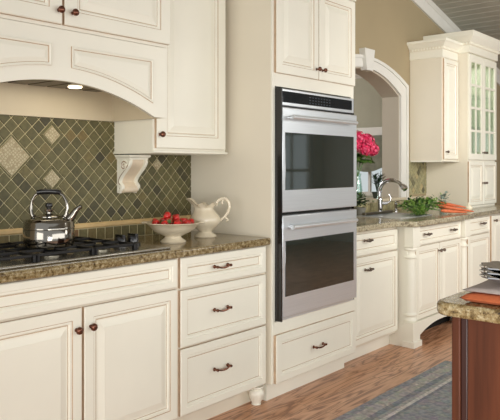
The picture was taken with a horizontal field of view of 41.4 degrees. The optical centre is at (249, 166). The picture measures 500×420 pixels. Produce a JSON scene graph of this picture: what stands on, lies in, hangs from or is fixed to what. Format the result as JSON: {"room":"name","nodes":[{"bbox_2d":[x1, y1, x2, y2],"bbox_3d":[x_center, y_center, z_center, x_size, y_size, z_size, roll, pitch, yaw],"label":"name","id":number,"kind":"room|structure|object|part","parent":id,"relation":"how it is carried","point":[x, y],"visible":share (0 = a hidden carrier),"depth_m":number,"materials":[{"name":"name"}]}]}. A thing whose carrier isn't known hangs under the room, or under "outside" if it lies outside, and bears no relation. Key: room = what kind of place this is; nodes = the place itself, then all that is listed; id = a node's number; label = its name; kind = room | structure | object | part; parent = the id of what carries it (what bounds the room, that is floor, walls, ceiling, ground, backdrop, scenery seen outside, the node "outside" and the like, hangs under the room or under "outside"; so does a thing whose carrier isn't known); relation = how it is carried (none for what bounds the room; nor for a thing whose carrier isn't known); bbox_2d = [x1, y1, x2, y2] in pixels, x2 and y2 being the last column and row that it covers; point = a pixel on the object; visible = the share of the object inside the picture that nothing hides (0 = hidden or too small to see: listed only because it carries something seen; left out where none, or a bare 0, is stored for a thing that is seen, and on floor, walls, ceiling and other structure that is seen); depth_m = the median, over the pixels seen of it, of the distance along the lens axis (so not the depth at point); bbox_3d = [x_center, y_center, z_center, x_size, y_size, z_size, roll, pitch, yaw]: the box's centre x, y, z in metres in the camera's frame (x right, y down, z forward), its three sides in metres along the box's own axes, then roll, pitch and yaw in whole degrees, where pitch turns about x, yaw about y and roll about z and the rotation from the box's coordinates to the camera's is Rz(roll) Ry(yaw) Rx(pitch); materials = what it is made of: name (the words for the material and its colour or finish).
{"room":"kitchen","nodes":[
{"label":"kitchen","id":0,"kind":"room"},
{"bbox_2d":[0,0,499,248],"bbox_3d":[0.491,-1.275,5.289,0.183,5.200,11.700,0,0,40],"label":"wall","id":1,"kind":"structure","parent":0,"point":[76,158],"depth_m":3.63,"materials":[{"name":"stone"}]},
{"bbox_2d":[0,18,166,121],"bbox_3d":[-0.998,-0.430,3.064,0.448,0.357,1.256,0,0,40],"label":"range hood","id":2,"kind":"object","parent":1,"relation":"attached to","point":[49,72],"visible":1,"depth_m":3.18,"materials":[{"name":"beige paint"}]},
{"bbox_3d":[-1.020,-0.430,2.700,0.009,0.219,0.480,0,0,40],"label":"valance panel","id":3,"kind":"part","parent":2,"relation":"part of","materials":[{"name":"beige paint"}]},
{"bbox_2d":[68,86,81,88],"bbox_3d":[-0.863,-0.395,3.264,0.068,0.012,0.068,0,0,40],"label":"hood light","id":4,"kind":"object","parent":2,"relation":"attached to","point":[72,87],"depth_m":3.24,"materials":[{"name":"white"}]},
{"bbox_3d":[-0.642,-0.430,3.145,0.009,0.219,0.480,0,0,40],"label":"valance panel","id":5,"kind":"part","parent":2,"relation":"part of","materials":[{"name":"beige paint"}]},
{"bbox_2d":[0,0,169,47],"bbox_3d":[-0.977,-0.953,3.052,0.496,0.684,1.264,0,0,40],"label":"upper cabinet","id":6,"kind":"object","parent":1,"relation":"attached to","point":[147,22],"visible":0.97,"depth_m":3.08,"materials":[{"name":"beige paint"}]},
{"bbox_3d":[-1.031,-0.951,2.678,0.020,0.648,0.620,0,0,40],"label":"door","id":7,"kind":"part","parent":6,"relation":"part of","materials":[{"name":"beige paint"}]},
{"bbox_3d":[-0.823,-0.685,2.880,0.036,0.032,0.032,0,0,40],"label":"knob","id":8,"kind":"part","parent":6,"relation":"part of","materials":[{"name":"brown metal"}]},
{"bbox_3d":[-0.776,-0.685,2.935,0.036,0.032,0.032,0,0,40],"label":"knob","id":9,"kind":"part","parent":6,"relation":"part of","materials":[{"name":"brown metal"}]},
{"bbox_3d":[-0.619,-0.951,3.163,0.020,0.648,0.630,0,0,40],"label":"door","id":10,"kind":"part","parent":6,"relation":"part of","materials":[{"name":"beige paint"}]},
{"bbox_2d":[0,215,190,234],"bbox_3d":[-1.005,0.313,3.389,0.022,0.028,1.966,0,0,40],"label":"trim","id":11,"kind":"structure","parent":1,"relation":"attached to","point":[130,221],"depth_m":3.61,"materials":[{"name":"beige stone"}]},
{"bbox_2d":[114,155,150,192],"bbox_3d":[-0.659,0.040,3.707,0.136,0.214,0.153,0,0,40],"label":"corbel","id":12,"kind":"object","parent":1,"relation":"attached to","point":[130,168],"visible":1,"depth_m":3.69,"materials":[{"name":"beige paint"}]},
{"bbox_2d":[113,0,227,154],"bbox_3d":[-0.424,-0.683,3.789,0.384,1.223,0.601,0,0,40],"label":"upper cabinet","id":13,"kind":"object","parent":1,"relation":"attached to","point":[194,124],"visible":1,"depth_m":3.67,"materials":[{"name":"beige paint"}]},
{"bbox_3d":[-0.461,-0.172,3.477,0.036,0.032,0.032,0,0,40],"label":"knob","id":14,"kind":"part","parent":13,"relation":"part of","materials":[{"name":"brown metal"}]},
{"bbox_3d":[-0.448,-0.080,3.792,0.344,0.015,0.574,0,0,40],"label":"light rail","id":15,"kind":"part","parent":13,"relation":"part of","materials":[{"name":"beige paint"}]},
{"bbox_3d":[-0.322,-0.688,3.684,0.020,1.175,0.535,0,0,40],"label":"door","id":16,"kind":"part","parent":13,"relation":"part of","materials":[{"name":"beige paint"}]},
{"bbox_2d":[355,67,398,196],"bbox_3d":[0.926,-0.276,5.812,0.174,1.178,1.280,0,0,40],"label":"trim","id":17,"kind":"structure","parent":1,"relation":"attached to","point":[390,97],"depth_m":6.27,"materials":[{"name":"paint"}]},
{"bbox_2d":[355,48,408,199],"bbox_3d":[1.014,-0.353,5.737,0.060,1.333,1.540,0,0,40],"label":"trim","id":18,"kind":"structure","parent":1,"relation":"attached to","point":[365,59],"depth_m":6.23,"materials":[{"name":"wood"}]},
{"bbox_2d":[357,195,427,202],"bbox_3d":[1.076,0.300,5.988,0.230,0.026,1.942,0,0,40],"label":"trim","id":19,"kind":"structure","parent":1,"relation":"attached to","point":[425,196],"depth_m":6.14,"materials":[{"name":"stone"}]},
{"bbox_2d":[371,173,385,198],"bbox_3d":[1.168,0.162,6.040,0.165,0.250,0.182,0,0,22],"label":"potted plant","id":20,"kind":"object","parent":19,"relation":"on","point":[377,180],"visible":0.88,"depth_m":6.03,"materials":[{"name":"green plant"}]},
{"bbox_2d":[407,37,462,161],"bbox_3d":[1.790,-0.623,6.391,0.393,1.152,0.410,0,0,40],"label":"upper cabinet","id":21,"kind":"object","parent":1,"relation":"attached to","point":[433,62],"visible":1,"depth_m":6.29,"materials":[{"name":"beige paint"}]},
{"bbox_3d":[1.787,-1.119,6.418,0.350,0.025,0.364,0,0,40],"label":"dentil moulding","id":22,"kind":"part","parent":21,"relation":"part of","materials":[{"name":"beige paint"}]},
{"bbox_3d":[1.790,-0.054,6.427,0.347,0.014,0.348,0,0,40],"label":"light rail","id":23,"kind":"part","parent":21,"relation":"part of","materials":[{"name":"beige paint"}]},
{"bbox_3d":[1.789,-1.115,6.390,0.393,0.169,0.407,0,0,40],"label":"crown","id":24,"kind":"part","parent":21,"relation":"part of","materials":[{"name":"beige paint"}]},
{"bbox_3d":[1.919,-0.547,6.329,0.020,0.945,0.314,0,0,40],"label":"door","id":25,"kind":"part","parent":21,"relation":"part of","materials":[{"name":"beige paint"}]},
{"bbox_2d":[411,0,499,85],"bbox_3d":[0.422,-2.139,5.020,0.085,3.233,12.200,0,0,40],"label":"trim","id":26,"kind":"structure","parent":1,"relation":"attached to","point":[428,7],"depth_m":6.80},
{"bbox_3d":[0.986,0.343,5.742,0.011,0.107,2.432,0,0,40],"label":"wall","id":27,"kind":"structure","parent":1,"relation":"attached to","visible":0},
{"bbox_2d":[354,200,409,211],"bbox_3d":[1.000,0.356,5.753,0.006,0.075,2.446,0,0,40],"label":"backsplash","id":28,"kind":"structure","parent":27,"relation":"attached to","point":[372,207],"depth_m":5.89,"materials":[{"name":"stone"}]},
{"bbox_2d":[207,320,451,419],"bbox_3d":[1.457,1.350,4.142,9.600,0.050,12.200,0,0,40],"label":"floor","id":29,"kind":"structure","parent":0,"point":[363,378],"depth_m":4.07,"materials":[{"name":"brown wood"}]},
{"bbox_2d":[0,258,176,419],"bbox_3d":[-0.933,0.881,2.960,0.666,0.888,1.125,0,0,40],"label":"base cabinet","id":30,"kind":"object","parent":29,"relation":"on","point":[100,344],"visible":0.95,"depth_m":2.80,"materials":[{"name":"beige paint"}]},
{"bbox_3d":[-0.887,0.900,2.571,0.020,0.620,0.547,0,0,40],"label":"door","id":31,"kind":"part","parent":30,"relation":"part of","materials":[{"name":"beige paint"}]},
{"bbox_3d":[-0.708,0.677,2.738,0.036,0.032,0.032,0,0,40],"label":"knob","id":32,"kind":"part","parent":30,"relation":"part of","materials":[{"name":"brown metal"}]},
{"bbox_3d":[-0.710,0.511,2.779,0.020,0.137,1.094,0,0,40],"label":"false drawer","id":33,"kind":"part","parent":30,"relation":"part of","materials":[{"name":"beige paint"}]},
{"bbox_3d":[-0.661,0.675,2.793,0.036,0.032,0.032,0,0,40],"label":"knob","id":34,"kind":"part","parent":30,"relation":"part of","materials":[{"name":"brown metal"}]},
{"bbox_3d":[-0.529,0.900,2.992,0.020,0.620,0.535,0,0,40],"label":"door","id":35,"kind":"part","parent":30,"relation":"part of","materials":[{"name":"beige paint"}]},
{"bbox_2d":[0,231,270,282],"bbox_3d":[-0.762,0.417,3.182,0.660,0.040,1.966,0,0,40],"label":"countertop","id":36,"kind":"structure","parent":30,"relation":"on","point":[193,246],"depth_m":3.08,"materials":[{"name":"stone"}]},
{"bbox_2d":[0,233,170,269],"bbox_3d":[-0.919,0.363,2.977,0.515,0.068,1.050,0,0,40],"label":"cooktop","id":37,"kind":"object","parent":36,"relation":"in","point":[19,256],"visible":0.8,"depth_m":2.91,"materials":[{"name":"metal"}]},
{"bbox_3d":[-0.863,0.377,2.862,0.100,0.017,0.100,0,0,40],"label":"burner","id":38,"kind":"part","parent":37,"relation":"part of","materials":[{"name":"metal"}]},
{"bbox_2d":[22,188,81,248],"bbox_3d":[-0.888,0.222,2.925,0.222,0.254,0.222,0,0,-44],"label":"kettle","id":39,"kind":"object","parent":37,"relation":"on","point":[49,230],"visible":1,"depth_m":2.85,"materials":[{"name":"metal"}]},
{"bbox_3d":[-0.950,0.170,2.925,0.051,0.126,0.028,0,0,0],"label":"handle arm","id":40,"kind":"part","parent":39,"relation":"part of","materials":[{"name":"metal"}]},
{"bbox_3d":[-0.888,0.201,2.925,0.108,0.042,0.108,0,0,0],"label":"lid","id":41,"kind":"part","parent":39,"relation":"part of","materials":[{"name":"metal"}]},
{"bbox_3d":[-0.888,0.169,2.925,0.034,0.025,0.034,0,0,0],"label":"lid knob","id":42,"kind":"part","parent":39,"relation":"part of","materials":[{"name":"black plastic"}]},
{"bbox_3d":[-0.826,0.170,2.925,0.051,0.126,0.028,0,0,0],"label":"handle arm","id":43,"kind":"part","parent":39,"relation":"part of","materials":[{"name":"metal"}]},
{"bbox_3d":[-0.790,0.219,2.924,0.099,0.106,0.048,0,0,0],"label":"spout","id":44,"kind":"part","parent":39,"relation":"part of","materials":[{"name":"metal"}]},
{"bbox_3d":[-0.632,0.357,3.226,0.080,0.056,0.080,0,0,40],"label":"control knob","id":45,"kind":"part","parent":37,"relation":"part of","materials":[{"name":"black plastic"}]},
{"bbox_3d":[-0.582,0.357,3.285,0.080,0.056,0.080,0,0,40],"label":"control knob","id":46,"kind":"part","parent":37,"relation":"part of","materials":[{"name":"black plastic"}]},
{"bbox_2d":[141,220,204,243],"bbox_3d":[-0.406,0.342,3.493,0.300,0.110,0.300,0,0,-28],"label":"pedestal bowl","id":47,"kind":"object","parent":36,"relation":"on","point":[172,233],"visible":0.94,"depth_m":3.42,"materials":[{"name":"beige ceramic"}]},
{"bbox_2d":[165,218,172,223],"bbox_3d":[-0.425,0.285,3.444,0.045,0.042,0.041,0,0,33],"label":"strawberry","id":48,"kind":"object","parent":47,"relation":"in","point":[169,220],"visible":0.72,"depth_m":3.43,"materials":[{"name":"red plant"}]},
{"label":"strawberry","id":49,"kind":"object","parent":47,"relation":"in","visible":0},
{"bbox_2d":[163,212,170,218],"bbox_3d":[-0.436,0.255,3.490,0.043,0.040,0.040,0,0,-24],"label":"strawberry","id":50,"kind":"object","parent":49,"relation":"on","point":[166,214],"visible":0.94,"depth_m":3.48,"materials":[{"name":"red plant"}]},
{"bbox_2d":[186,197,230,237],"bbox_3d":[-0.242,0.283,3.750,0.225,0.228,0.178,0,0,33],"label":"pitcher","id":51,"kind":"object","parent":36,"relation":"on","point":[204,212],"visible":0.91,"depth_m":3.71,"materials":[{"name":"beige ceramic"}]},
{"bbox_3d":[-0.155,0.240,3.757,0.098,0.142,0.020,0,0,0],"label":"handle","id":52,"kind":"part","parent":51,"relation":"part of","materials":[{"name":"beige ceramic"}]},
{"bbox_2d":[176,246,265,419],"bbox_3d":[-0.350,0.881,3.651,0.661,0.888,0.680,0,0,40],"label":"base cabinet","id":53,"kind":"object","parent":29,"relation":"on","point":[221,296],"visible":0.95,"depth_m":3.44,"materials":[{"name":"beige paint"}]},
{"bbox_3d":[-0.129,1.050,3.463,0.020,0.324,0.657,0,0,40],"label":"drawer","id":54,"kind":"part","parent":53,"relation":"part of","materials":[{"name":"beige paint"}]},
{"bbox_3d":[-0.129,0.740,3.463,0.020,0.277,0.657,0,0,40],"label":"drawer","id":55,"kind":"part","parent":53,"relation":"part of","materials":[{"name":"beige paint"}]},
{"bbox_3d":[-0.129,0.516,3.463,0.020,0.147,0.657,0,0,40],"label":"drawer","id":56,"kind":"part","parent":53,"relation":"part of","materials":[{"name":"beige paint"}]},
{"bbox_3d":[-0.138,0.512,3.414,0.031,0.023,0.120,0,0,40],"label":"handle","id":57,"kind":"part","parent":53,"relation":"part of","materials":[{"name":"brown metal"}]},
{"bbox_3d":[-0.138,1.037,3.414,0.031,0.023,0.120,0,0,40],"label":"handle","id":58,"kind":"part","parent":53,"relation":"part of","materials":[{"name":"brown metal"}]},
{"bbox_3d":[-0.138,0.733,3.414,0.031,0.023,0.120,0,0,40],"label":"handle","id":59,"kind":"part","parent":53,"relation":"part of","materials":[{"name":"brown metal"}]},
{"bbox_2d":[190,0,355,400],"bbox_3d":[0.178,0.060,4.246,0.712,2.530,0.977,0,0,40],"label":"tall cabinet","id":60,"kind":"object","parent":29,"relation":"on","point":[299,45],"visible":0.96,"depth_m":3.88,"materials":[{"name":"beige paint"}]},
{"bbox_3d":[-0.123,0.065,3.945,0.643,2.320,0.020,0,0,40],"label":"panel","id":61,"kind":"part","parent":60,"relation":"part of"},
{"bbox_3d":[0.278,-0.809,3.886,0.020,0.552,0.417,0,0,40],"label":"door","id":62,"kind":"part","parent":60,"relation":"part of","materials":[{"name":"beige paint"}]},
{"bbox_3d":[0.401,0.065,4.056,0.012,2.320,0.867,0,0,40],"label":"frame","id":63,"kind":"part","parent":60,"relation":"part of","materials":[{"name":"beige paint"}]},
{"bbox_3d":[0.416,1.085,4.047,0.022,0.272,0.848,0,0,40],"label":"drawer","id":64,"kind":"part","parent":60,"relation":"part of","materials":[{"name":"beige paint"}]},
{"bbox_2d":[275,87,357,321],"bbox_3d":[0.214,0.212,4.212,0.694,1.319,0.814,0,0,40],"label":"double wall oven","id":65,"kind":"object","parent":60,"relation":"in","point":[316,219],"visible":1,"depth_m":3.95,"materials":[{"name":"metal"}]},
{"bbox_3d":[0.161,0.211,3.728,0.046,1.317,0.010,0,0,40],"label":"trim","id":66,"kind":"part","parent":65,"relation":"part of","materials":[{"name":"black plastic"}]},
{"bbox_3d":[0.414,-0.399,4.045,0.022,0.096,0.800,0,0,40],"label":"control panel","id":67,"kind":"part","parent":65,"relation":"part of","materials":[{"name":"metal"}]},
{"bbox_2d":[309,97,329,105],"bbox_3d":[0.427,-0.398,4.036,0.002,0.040,0.226,0,0,40],"label":"keypad","id":68,"kind":"object","parent":65,"relation":"attached to","point":[313,101],"depth_m":4.03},
{"bbox_3d":[0.427,1.087,4.019,0.031,0.023,0.120,0,0,40],"label":"handle","id":69,"kind":"part","parent":60,"relation":"part of","materials":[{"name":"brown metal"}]},
{"bbox_3d":[0.552,-0.809,4.209,0.020,0.552,0.417,0,0,40],"label":"door","id":70,"kind":"part","parent":60,"relation":"part of","materials":[{"name":"beige paint"}]},
{"bbox_2d":[344,227,397,362],"bbox_3d":[0.661,0.881,4.842,0.661,0.888,0.658,0,0,40],"label":"base cabinet","id":71,"kind":"object","parent":29,"relation":"on","point":[376,301],"visible":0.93,"depth_m":4.66,"materials":[{"name":"beige paint"}]},
{"bbox_3d":[0.879,0.909,4.651,0.020,0.588,0.630,0,0,40],"label":"door","id":72,"kind":"part","parent":71,"relation":"part of","materials":[{"name":"beige paint"}]},
{"bbox_3d":[0.879,0.530,4.651,0.020,0.146,0.630,0,0,40],"label":"drawer","id":73,"kind":"part","parent":71,"relation":"part of","materials":[{"name":"beige paint"}]},
{"bbox_2d":[333,360,451,419],"bbox_3d":[0.956,1.321,3.386,0.885,0.008,2.200,0,0,40],"label":"runner rug","id":74,"kind":"object","parent":29,"relation":"on","point":[427,395],"visible":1,"depth_m":3.72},
{"bbox_2d":[389,219,469,348],"bbox_3d":[1.255,0.881,5.468,0.756,0.887,1.082,0,0,40],"label":"base cabinet","id":75,"kind":"object","parent":29,"relation":"on","point":[432,259],"visible":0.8,"depth_m":5.07,"materials":[{"name":"beige paint"}]},
{"bbox_3d":[1.454,0.796,5.298,0.100,0.717,1.036,0,0,40],"label":"frame","id":76,"kind":"part","parent":75,"relation":"part of","materials":[{"name":"beige paint"}]},
{"bbox_3d":[1.365,0.874,5.101,0.020,0.547,0.408,0,0,40],"label":"door","id":77,"kind":"part","parent":75,"relation":"part of","materials":[{"name":"beige paint"}]},
{"bbox_2d":[357,204,499,231],"bbox_3d":[1.598,0.417,5.864,0.784,0.040,3.430,0,0,40],"label":"countertop","id":78,"kind":"structure","parent":75,"relation":"on","point":[437,217],"depth_m":5.10,"materials":[{"name":"stone"}]},
{"bbox_2d":[354,192,373,214],"bbox_3d":[0.931,0.304,5.477,0.260,0.186,0.240,0,0,40],"label":"potted herb","id":79,"kind":"object","parent":78,"relation":"on","point":[360,210],"visible":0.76,"depth_m":5.46,"materials":[{"name":"plant"}]},
{"bbox_2d":[376,178,407,210],"bbox_3d":[1.221,0.246,5.649,0.294,0.302,0.117,0,0,40],"label":"kitchen faucet","id":80,"kind":"object","parent":78,"relation":"on","point":[379,200],"visible":0.91,"depth_m":5.68,"materials":[{"name":"silver metal"}]},
{"bbox_3d":[1.168,0.279,5.717,0.108,0.099,0.035,0,0,-15],"label":"lever","id":81,"kind":"part","parent":80,"relation":"part of","materials":[{"name":"silver metal"}]},
{"bbox_3d":[1.192,0.181,5.639,0.233,0.172,0.034,0,0,40],"label":"spout","id":82,"kind":"part","parent":80,"relation":"part of","materials":[{"name":"silver metal"}]},
{"bbox_2d":[357,210,431,218],"bbox_3d":[1.177,0.471,5.389,0.400,0.204,0.540,0,0,40],"label":"sink","id":83,"kind":"object","parent":78,"relation":"in","point":[388,213],"visible":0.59,"depth_m":5.42,"materials":[{"name":"metal"}]},
{"bbox_2d":[394,201,400,211],"bbox_3d":[1.315,0.350,5.914,0.074,0.093,0.044,0,0,40],"label":"soap pump","id":84,"kind":"object","parent":78,"relation":"on","point":[395,203],"visible":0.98,"depth_m":5.91,"materials":[{"name":"silver metal"}]},
{"bbox_2d":[405,202,430,214],"bbox_3d":[1.370,0.333,5.384,0.199,0.104,0.428,0,0,21],"label":"parsley bunch","id":85,"kind":"object","parent":78,"relation":"on","point":[420,209],"visible":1,"depth_m":5.30,"materials":[{"name":"green plant"}]},
{"bbox_2d":[401,196,442,206],"bbox_3d":[1.526,0.305,5.850,0.452,0.100,0.204,0,0,-41],"label":"bunch","id":86,"kind":"object","parent":78,"relation":"on","point":[416,201],"visible":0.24,"depth_m":5.80,"materials":[{"name":"green plant"}]},
{"bbox_2d":[399,196,446,207],"bbox_3d":[1.593,0.315,5.749,0.657,0.138,0.207,0,0,-2],"label":"carrot","id":87,"kind":"object","parent":78,"relation":"on","point":[423,196],"visible":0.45,"depth_m":5.76,"materials":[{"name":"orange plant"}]},
{"bbox_2d":[400,194,465,207],"bbox_3d":[1.580,0.300,5.776,0.574,0.131,0.224,0,0,24],"label":"carrot","id":88,"kind":"object","parent":87,"relation":"on","point":[427,198],"visible":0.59,"depth_m":5.75,"materials":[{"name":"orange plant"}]},
{"bbox_2d":[397,199,450,209],"bbox_3d":[1.590,0.324,5.827,0.619,0.122,0.167,0,0,-5],"label":"carrot","id":89,"kind":"object","parent":78,"relation":"on","point":[420,199],"visible":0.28,"depth_m":5.81,"materials":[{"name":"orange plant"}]},
{"bbox_2d":[401,199,466,212],"bbox_3d":[1.538,0.329,5.538,0.594,0.117,0.221,0,0,-12],"label":"carrot","id":90,"kind":"object","parent":78,"relation":"on","point":[429,201],"visible":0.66,"depth_m":5.54,"materials":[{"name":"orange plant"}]},
{"bbox_2d":[406,193,473,211],"bbox_3d":[1.607,0.300,5.704,0.591,0.168,0.210,0,0,-12],"label":"carrot","id":91,"kind":"object","parent":78,"relation":"on","point":[419,201],"visible":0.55,"depth_m":5.66,"materials":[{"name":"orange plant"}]},
{"bbox_2d":[438,191,449,208],"bbox_3d":[1.803,0.310,6.156,0.136,0.173,0.160,0,0,-1],"label":"kohlrabi","id":92,"kind":"object","parent":78,"relation":"on","point":[443,195],"visible":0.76,"depth_m":6.15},
{"bbox_2d":[423,30,499,207],"bbox_3d":[2.205,-0.457,6.788,0.512,1.707,0.855,0,0,40],"label":"hutch","id":93,"kind":"object","parent":78,"relation":"on","point":[472,179],"visible":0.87,"depth_m":6.58,"materials":[{"name":"beige paint"}]},
{"bbox_3d":[1.944,-0.354,6.545,0.428,1.502,0.020,0,0,40],"label":"panel","id":94,"kind":"part","parent":93,"relation":"part of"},
{"bbox_3d":[2.205,-1.208,6.788,0.512,0.205,0.855,0,0,40],"label":"crown","id":95,"kind":"part","parent":93,"relation":"part of","materials":[{"name":"beige paint"}]},
{"bbox_3d":[2.226,0.161,6.532,0.020,0.428,0.356,0,0,40],"label":"door","id":96,"kind":"part","parent":93,"relation":"part of","materials":[{"name":"beige paint"}]},
{"bbox_3d":[2.226,-0.582,6.532,0.020,1.022,0.356,0,0,40],"label":"glazed door","id":97,"kind":"part","parent":93,"relation":"part of","materials":[{"name":"beige paint"}]},
{"bbox_3d":[2.179,-1.090,6.809,0.409,0.030,0.687,0,0,40],"label":"panel","id":98,"kind":"part","parent":93,"relation":"part of","materials":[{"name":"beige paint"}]},
{"bbox_3d":[2.179,-0.061,6.809,0.409,0.028,0.687,0,0,40],"label":"panel","id":99,"kind":"part","parent":93,"relation":"part of","materials":[{"name":"beige paint"}]},
{"bbox_3d":[2.189,-1.192,6.798,0.471,0.025,0.772,0,0,40],"label":"dentil moulding","id":100,"kind":"part","parent":93,"relation":"part of","materials":[{"name":"beige paint"}]},
{"bbox_3d":[2.402,-0.354,7.084,0.428,1.502,0.020,0,0,40],"label":"panel","id":101,"kind":"part","parent":93,"relation":"part of","materials":[{"name":"beige paint"}]},
{"bbox_3d":[2.179,0.382,6.809,0.409,0.030,0.687,0,0,40],"label":"panel","id":102,"kind":"part","parent":93,"relation":"part of","materials":[{"name":"beige paint"}]},
{"bbox_3d":[2.461,0.161,6.808,0.020,0.428,0.356,0,0,40],"label":"door","id":103,"kind":"part","parent":93,"relation":"part of","materials":[{"name":"beige paint"}]},
{"bbox_3d":[2.461,-0.582,6.808,0.020,1.022,0.356,0,0,40],"label":"glazed door","id":104,"kind":"part","parent":93,"relation":"part of","materials":[{"name":"beige paint"}]},
{"bbox_2d":[465,202,472,209],"bbox_3d":[1.962,0.357,5.942,0.068,0.080,0.068,0,0,40],"label":"onion","id":105,"kind":"object","parent":78,"relation":"on","point":[468,206],"visible":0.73,"depth_m":5.92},
{"bbox_3d":[1.500,0.521,5.259,0.020,0.138,0.824,0,0,40],"label":"drawer","id":106,"kind":"part","parent":75,"relation":"part of","materials":[{"name":"beige paint"}]},
{"bbox_3d":[1.635,0.874,5.418,0.020,0.547,0.408,0,0,40],"label":"door","id":107,"kind":"part","parent":75,"relation":"part of","materials":[{"name":"beige paint"}]},
{"bbox_2d":[450,215,489,319],"bbox_3d":[1.777,0.881,6.094,0.741,0.888,0.568,0,0,40],"label":"base cabinet","id":108,"kind":"object","parent":29,"relation":"on","point":[478,249],"visible":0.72,"depth_m":5.85,"materials":[{"name":"beige paint"}]},
{"bbox_3d":[2.031,0.905,5.884,0.020,0.610,0.500,0,0,40],"label":"door","id":109,"kind":"part","parent":108,"relation":"part of","materials":[{"name":"beige paint"}]},
{"bbox_3d":[2.031,0.521,5.884,0.020,0.138,0.500,0,0,40],"label":"drawer","id":110,"kind":"part","parent":108,"relation":"part of","materials":[{"name":"beige paint"}]},
{"bbox_2d":[452,317,499,419],"bbox_3d":[1.293,0.881,2.166,0.792,0.888,1.224,0,0,40],"label":"kitchen island","id":111,"kind":"object","parent":29,"relation":"on","point":[475,344],"visible":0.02,"depth_m":1.91,"materials":[{"name":"brown wood"}]},
{"bbox_3d":[0.620,0.881,1.949,0.047,0.888,0.022,0,0,40],"label":"corner post","id":112,"kind":"part","parent":111,"relation":"part of","materials":[{"name":"brown wood"}]},
{"bbox_2d":[437,290,499,323],"bbox_3d":[1.299,0.417,2.171,0.890,0.040,1.308,0,0,40],"label":"island countertop","id":113,"kind":"structure","parent":111,"relation":"on","point":[453,305],"depth_m":1.90,"materials":[{"name":"stone"}]},
{"bbox_2d":[460,292,499,305],"bbox_3d":[0.825,0.382,1.972,0.285,0.031,0.323,0,0,40],"label":"folded napkin","id":114,"kind":"object","parent":113,"relation":"on","point":[485,298],"visible":0.53,"depth_m":1.91,"materials":[{"name":"orange fabric"}]},
{"bbox_2d":[463,280,499,294],"bbox_3d":[0.822,0.358,1.972,0.271,0.018,0.292,0,0,40],"label":"folded napkin","id":115,"kind":"object","parent":114,"relation":"on","point":[488,286],"visible":0.81,"depth_m":1.94,"materials":[{"name":"grey fabric"}]},
{"bbox_2d":[479,272,499,282],"bbox_3d":[0.797,0.337,1.962,0.227,0.032,0.227,0,0,40],"label":"dish","id":116,"kind":"object","parent":115,"relation":"on","point":[497,280],"visible":0.62,"depth_m":1.95,"materials":[{"name":"silver metal"}]},
{"bbox_2d":[479,268,499,278],"bbox_3d":[0.797,0.323,1.962,0.227,0.032,0.227,0,0,40],"label":"dish","id":117,"kind":"object","parent":116,"relation":"on","point":[496,275],"visible":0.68,"depth_m":1.95,"materials":[{"name":"silver metal"}]},
{"bbox_2d":[479,261,499,273],"bbox_3d":[0.797,0.309,1.962,0.227,0.032,0.227,0,0,40],"label":"dish","id":118,"kind":"object","parent":117,"relation":"on","point":[494,266],"visible":1,"depth_m":2.02,"materials":[{"name":"silver metal"}]},
{"bbox_3d":[0.919,0.836,1.690,0.745,0.798,0.010,0,0,40],"label":"panel","id":119,"kind":"part","parent":111,"relation":"part of","materials":[{"name":"brown wood"}]},
{"bbox_2d":[489,214,499,261],"bbox_3d":[2.326,0.881,6.737,0.746,0.888,1.118,0,0,40],"label":"base cabinet","id":120,"kind":"object","parent":29,"relation":"on","point":[494,231],"visible":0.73,"depth_m":6.17,"materials":[{"name":"beige paint"}]},
{"bbox_2d":[354,207,365,214],"bbox_3d":[0.913,0.367,5.495,0.108,0.060,0.108,0,0,40],"label":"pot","id":121,"kind":"object","parent":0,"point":[360,210],"depth_m":5.46,"materials":[{"name":"ceramic"}]},
{"bbox_2d":[354,78,381,196],"bbox_3d":[0.944,0.025,8.459,3.230,2.600,0.120,0,0,40],"label":"wall","id":122,"kind":"structure","parent":0,"point":[367,101],"depth_m":7.99,"materials":[{"name":"paint"}]},
{"bbox_2d":[357,127,381,197],"bbox_3d":[1.427,-0.040,7.970,1.480,0.870,0.120,0,0,40],"label":"window","id":123,"kind":"structure","parent":122,"relation":"in","point":[373,131],"depth_m":7.97,"materials":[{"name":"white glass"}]},
{"bbox_2d":[357,135,381,171],"bbox_3d":[1.401,-0.158,7.939,1.340,0.435,0.052,0,0,40],"label":"roman shade","id":124,"kind":"object","parent":123,"relation":"attached to","point":[368,167],"visible":0.14,"depth_m":7.87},
{"bbox_2d":[432,0,499,69],"bbox_3d":[2.720,-2.208,3.135,6.370,3.196,12.300,0,0,40],"label":"ceiling","id":125,"kind":"structure","parent":0,"point":[482,16],"depth_m":6.75,"materials":[{"name":"wood"}]},
{"bbox_3d":[0.942,0.172,5.838,0.100,0.230,0.100,0,0,40],"label":"flower vase","id":126,"kind":"object","parent":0,"visible":0},
{"bbox_2d":[357,137,363,160],"bbox_3d":[0.918,-0.016,5.779,0.215,0.507,0.178,0,0,-18],"label":"hydrangea","id":127,"kind":"object","parent":126,"relation":"in","point":[358,144],"visible":0.22,"depth_m":5.74,"materials":[{"name":"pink plant"}]},
{"bbox_2d":[357,130,366,162],"bbox_3d":[0.950,-0.044,5.870,0.201,0.562,0.194,0,0,4],"label":"hydrangea","id":128,"kind":"object","parent":126,"relation":"in","point":[360,135],"visible":0.38,"depth_m":5.82,"materials":[{"name":"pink plant"}]},
{"bbox_2d":[357,142,371,176],"bbox_3d":[0.992,0.006,5.832,0.181,0.462,0.221,0,0,4],"label":"hydrangea","id":129,"kind":"object","parent":126,"relation":"in","point":[365,148],"visible":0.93,"depth_m":5.79,"materials":[{"name":"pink plant"}]},
{"bbox_2d":[357,133,374,179],"bbox_3d":[1.001,-0.032,5.907,0.224,0.538,0.196,0,0,12],"label":"hydrangea","id":130,"kind":"object","parent":126,"relation":"in","point":[368,137],"visible":0.48,"depth_m":5.87,"materials":[{"name":"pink plant"}]},
{"bbox_2d":[357,143,378,192],"bbox_3d":[1.055,0.006,5.890,0.235,0.463,0.202,0,0,-16],"label":"hydrangea","id":131,"kind":"object","parent":126,"relation":"in","point":[375,148],"visible":0.5,"depth_m":5.89,"materials":[{"name":"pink plant"}]}
]}

